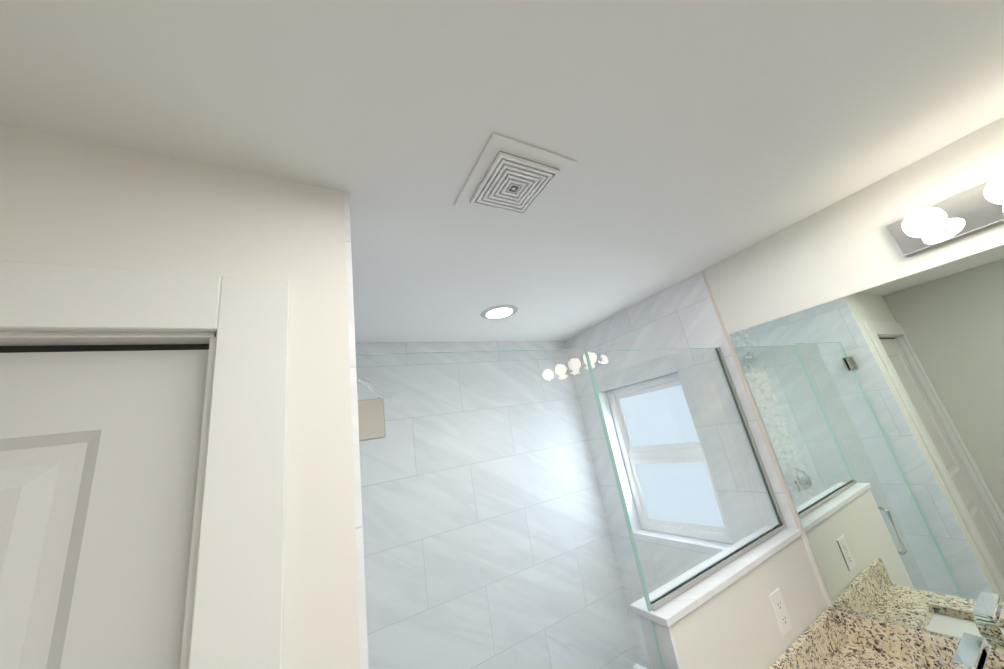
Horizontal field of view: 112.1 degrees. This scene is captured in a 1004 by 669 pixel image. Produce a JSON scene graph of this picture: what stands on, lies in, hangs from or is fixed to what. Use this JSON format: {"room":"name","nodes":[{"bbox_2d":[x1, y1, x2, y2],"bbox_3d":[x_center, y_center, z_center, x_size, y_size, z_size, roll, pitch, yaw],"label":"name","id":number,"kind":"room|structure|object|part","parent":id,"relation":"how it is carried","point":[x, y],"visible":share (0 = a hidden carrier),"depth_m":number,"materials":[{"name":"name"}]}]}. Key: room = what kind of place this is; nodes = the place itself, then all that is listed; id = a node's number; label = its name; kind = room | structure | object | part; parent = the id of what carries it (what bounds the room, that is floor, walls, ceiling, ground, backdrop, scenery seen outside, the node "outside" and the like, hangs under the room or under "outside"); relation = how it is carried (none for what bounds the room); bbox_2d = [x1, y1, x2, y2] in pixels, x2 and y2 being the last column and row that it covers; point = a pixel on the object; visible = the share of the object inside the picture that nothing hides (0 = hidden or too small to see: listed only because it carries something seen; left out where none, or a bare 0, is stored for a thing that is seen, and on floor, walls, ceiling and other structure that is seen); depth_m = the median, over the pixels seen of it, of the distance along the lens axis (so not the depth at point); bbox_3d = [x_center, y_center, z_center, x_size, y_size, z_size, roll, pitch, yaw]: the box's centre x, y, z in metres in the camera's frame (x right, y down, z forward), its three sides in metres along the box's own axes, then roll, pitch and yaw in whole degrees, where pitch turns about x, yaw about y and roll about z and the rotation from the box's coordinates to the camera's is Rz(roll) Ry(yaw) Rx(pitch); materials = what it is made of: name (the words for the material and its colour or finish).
{"room":"bathroom","nodes":[
{"label":"bathroom","id":0,"kind":"room"},
{"bbox_2d":[0,125,359,668],"bbox_3d":[-1.080,0.812,0.004,2.013,2.410,0.120,0,-20,-30],"label":"wall","id":1,"kind":"structure","parent":0,"point":[66,201],"depth_m":0.60,"materials":[{"name":"white paint"}]},
{"bbox_2d":[0,350,208,668],"bbox_3d":[-0.670,0.985,0.160,0.704,2.020,0.035,0,-20,-30],"label":"pocket door","id":2,"kind":"structure","parent":1,"relation":"in","point":[99,456],"depth_m":0.49,"materials":[{"name":"white wood"}]},
{"bbox_2d":[0,260,289,668],"bbox_3d":[-0.658,0.930,0.188,0.887,2.155,0.137,0,-20,-30],"label":"door frame","id":3,"kind":"structure","parent":1,"relation":"attached to","point":[237,614],"depth_m":0.53,"materials":[{"name":"white wood"}]},
{"bbox_2d":[355,341,639,668],"bbox_3d":[-0.107,1.206,1.837,1.730,2.410,0.150,0,-20,-30],"label":"wall","id":4,"kind":"structure","parent":0,"point":[493,574],"depth_m":1.86,"materials":[{"name":"tile"}]},
{"bbox_2d":[0,0,1003,342],"bbox_3d":[-0.347,-0.490,0.518,3.790,0.100,3.230,0,-20,-30],"label":"ceiling","id":5,"kind":"structure","parent":0,"point":[692,136],"depth_m":0.70,"materials":[{"name":"white paint"}]},
{"bbox_2d":[481,305,517,319],"bbox_3d":[-0.014,-0.112,1.750,0.196,0.006,0.196,0,-20,-30],"label":"recessed light","id":6,"kind":"object","parent":5,"relation":"in","point":[497,312],"visible":1,"depth_m":1.74,"materials":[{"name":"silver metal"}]},
{"bbox_2d":[454,134,576,220],"bbox_3d":[0.029,-0.383,0.875,0.238,0.016,0.238,0,-20,-30],"label":"ceiling vent","id":7,"kind":"object","parent":5,"relation":"in","point":[510,178],"visible":1,"depth_m":0.85,"materials":[{"name":"white plastic"}]},
{"bbox_2d":[565,272,826,667],"bbox_3d":[0.962,1.028,1.865,0.150,2.410,1.230,0,-20,-30],"label":"wall","id":8,"kind":"structure","parent":0,"point":[682,316],"depth_m":1.81,"materials":[{"name":"tile"}]},
{"bbox_2d":[607,372,732,543],"bbox_3d":[0.945,0.689,1.954,0.060,0.845,0.591,0,-20,-30],"label":"shower window","id":9,"kind":"structure","parent":8,"relation":"in","point":[678,470],"depth_m":1.94,"materials":[{"name":"white glass"}]},
{"bbox_2d":[671,536,827,668],"bbox_3d":[0.898,1.389,0.987,0.832,1.240,0.098,0,-20,-30],"label":"wall","id":10,"kind":"structure","parent":0,"point":[733,625],"depth_m":1.06,"materials":[{"name":"white paint"}]},
{"bbox_2d":[636,614,681,668],"bbox_3d":[0.890,1.391,0.989,0.844,1.240,0.110,0,-20,-30],"label":"wall tile","id":11,"kind":"structure","parent":10,"relation":"attached to","point":[667,647],"depth_m":0.94,"materials":[{"name":"tile"}]},
{"bbox_2d":[630,525,801,626],"bbox_3d":[0.783,0.797,1.170,0.852,0.020,0.126,0,-20,-30],"label":"cap","id":12,"kind":"object","parent":10,"relation":"on","point":[677,608],"visible":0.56,"depth_m":1.08,"materials":[{"name":"stone"}]},
{"bbox_2d":[356,347,785,668],"bbox_3d":[0.497,1.010,0.913,1.603,2.036,0.142,0,-20,-30],"label":"shower enclosure","id":13,"kind":"object","parent":12,"relation":"on","point":[371,420],"visible":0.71,"depth_m":1.01,"materials":[{"name":"clear glass"}]},
{"bbox_3d":[0.723,0.423,1.283,0.835,0.765,0.009,0,-20,-30],"label":"fixed pane","id":14,"kind":"part","parent":13,"relation":"part of","materials":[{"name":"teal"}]},
{"bbox_2d":[768,588,792,636],"bbox_3d":[0.934,0.929,1.132,0.072,0.115,0.007,0,-20,-30],"label":"outlet","id":15,"kind":"object","parent":10,"relation":"attached to","point":[780,612],"visible":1,"depth_m":1.13,"materials":[{"name":"white plastic"}]},
{"bbox_2d":[703,117,1003,607],"bbox_3d":[1.720,0.490,0.550,0.150,2.410,1.990,0,-20,-30],"label":"wall","id":16,"kind":"structure","parent":0,"point":[846,246],"depth_m":1.21,"materials":[{"name":"white paint"}]},
{"bbox_2d":[701,270,801,528],"bbox_3d":[1.083,0.227,1.503,0.004,1.150,0.012,0,-20,-30],"label":"trim","id":17,"kind":"structure","parent":16,"relation":"attached to","point":[754,410],"depth_m":1.47,"materials":[{"name":"beige"}]},
{"bbox_2d":[730,245,1003,650],"bbox_3d":[1.573,0.195,0.649,0.006,1.070,1.845,0,-20,-30],"label":"vanity mirror","id":18,"kind":"object","parent":16,"relation":"attached to","point":[880,409],"visible":1,"depth_m":1.10,"materials":[{"name":"white mirror"}]},
{"bbox_2d":[886,173,1003,255],"bbox_3d":[1.392,-0.411,0.832,0.140,0.115,0.619,0,-20,-30],"label":"sconce","id":19,"kind":"object","parent":16,"relation":"attached to","point":[980,207],"visible":1,"depth_m":0.99,"materials":[{"name":"silver metal"}]},
{"bbox_3d":[0.343,1.659,-0.691,3.790,0.060,2.040,0,-20,-30],"label":"floor","id":20,"kind":"structure","parent":0,"visible":0},
{"bbox_2d":[768,606,1003,668],"bbox_3d":[1.485,1.147,0.220,0.578,1.058,1.863,0,-20,-30],"label":"bathroom vanity","id":21,"kind":"object","parent":20,"relation":"on","point":[831,638],"visible":1,"depth_m":1.10,"materials":[{"name":"beige stone"}]},
{"bbox_3d":[-0.529,1.007,0.949,0.113,2.410,1.035,0,-20,-30],"label":"wall","id":22,"kind":"structure","parent":0,"visible":0},
{"bbox_2d":[344,191,367,668],"bbox_3d":[-0.447,0.987,0.932,0.012,2.410,1.155,0,-20,-30],"label":"wall tile","id":23,"kind":"structure","parent":22,"relation":"attached to","point":[363,645],"depth_m":0.64,"materials":[{"name":"tile"}]},
{"bbox_3d":[-0.499,1.028,1.037,0.003,2.410,0.155,0,-20,-30],"label":"accent strip","id":24,"kind":"object","parent":23,"relation":"attached to","visible":0},
{"bbox_2d":[357,376,396,405],"bbox_3d":[-0.539,0.227,1.343,0.234,0.173,0.110,0,-20,-30],"label":"shower head","id":25,"kind":"object","parent":24,"relation":"attached to","point":[380,394],"depth_m":1.34}
]}

